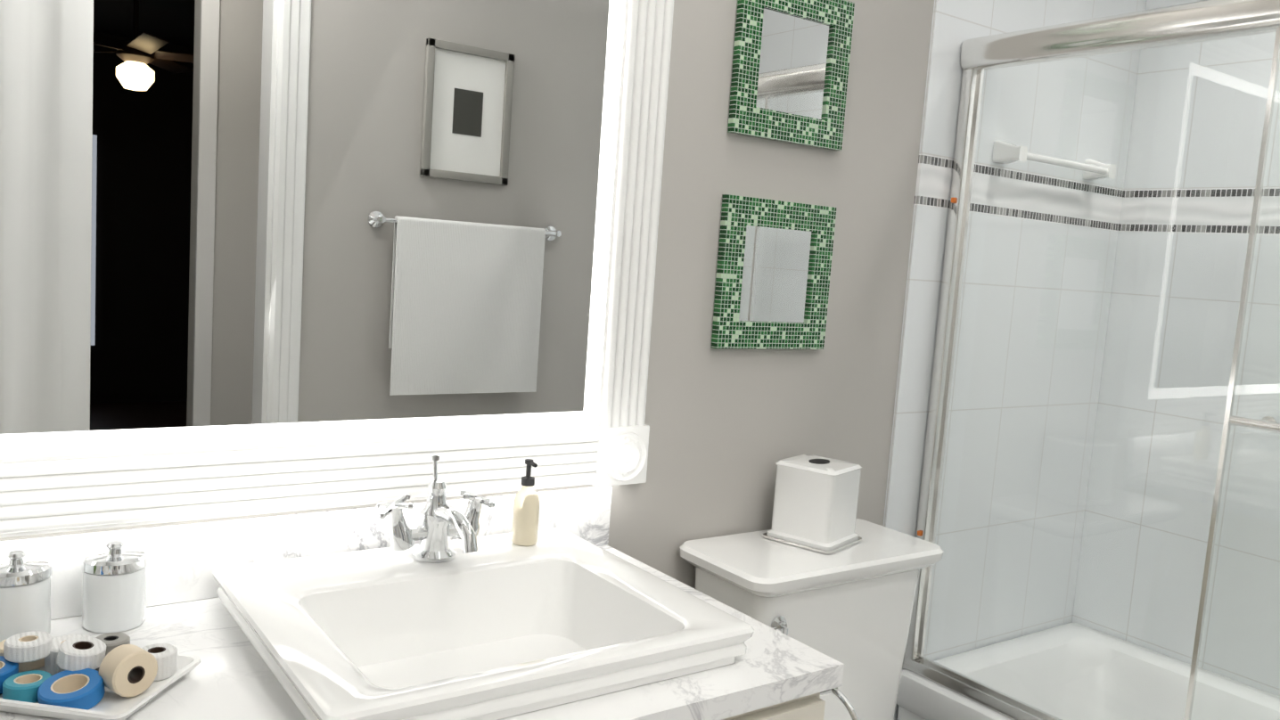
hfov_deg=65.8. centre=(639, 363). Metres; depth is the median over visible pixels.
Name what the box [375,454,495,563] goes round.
faucet
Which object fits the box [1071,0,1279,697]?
wall
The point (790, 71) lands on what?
mirror
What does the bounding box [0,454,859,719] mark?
bathroom vanity
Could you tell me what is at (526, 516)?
soap bottle
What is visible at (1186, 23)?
shower door
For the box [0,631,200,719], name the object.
tray
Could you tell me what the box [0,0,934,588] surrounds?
wall
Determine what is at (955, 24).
wall tile
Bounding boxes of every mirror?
[0,0,673,537]
[710,194,836,349]
[727,0,854,150]
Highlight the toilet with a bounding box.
[679,518,943,719]
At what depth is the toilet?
1.95 m
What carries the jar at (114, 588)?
on the bathroom vanity
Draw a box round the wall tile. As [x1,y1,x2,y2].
[882,0,1146,719]
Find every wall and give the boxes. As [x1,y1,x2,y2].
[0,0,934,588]
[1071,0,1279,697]
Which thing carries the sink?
in the bathroom vanity
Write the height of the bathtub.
0.439 m
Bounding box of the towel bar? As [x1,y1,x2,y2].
[992,139,1115,180]
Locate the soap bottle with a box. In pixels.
[511,459,540,546]
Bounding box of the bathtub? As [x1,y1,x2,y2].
[896,623,1279,719]
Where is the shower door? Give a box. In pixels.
[902,0,1279,719]
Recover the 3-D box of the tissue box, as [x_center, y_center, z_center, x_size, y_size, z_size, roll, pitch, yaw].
[0.361,0.280,2.030,0.156,0.163,0.156,9,8,37]
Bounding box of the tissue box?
[763,454,861,554]
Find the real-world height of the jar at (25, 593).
0.113 m
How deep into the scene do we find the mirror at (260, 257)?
1.48 m
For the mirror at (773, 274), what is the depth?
2.01 m
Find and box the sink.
[212,527,754,719]
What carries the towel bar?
attached to the wall tile
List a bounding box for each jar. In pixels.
[0,549,52,642]
[81,541,147,633]

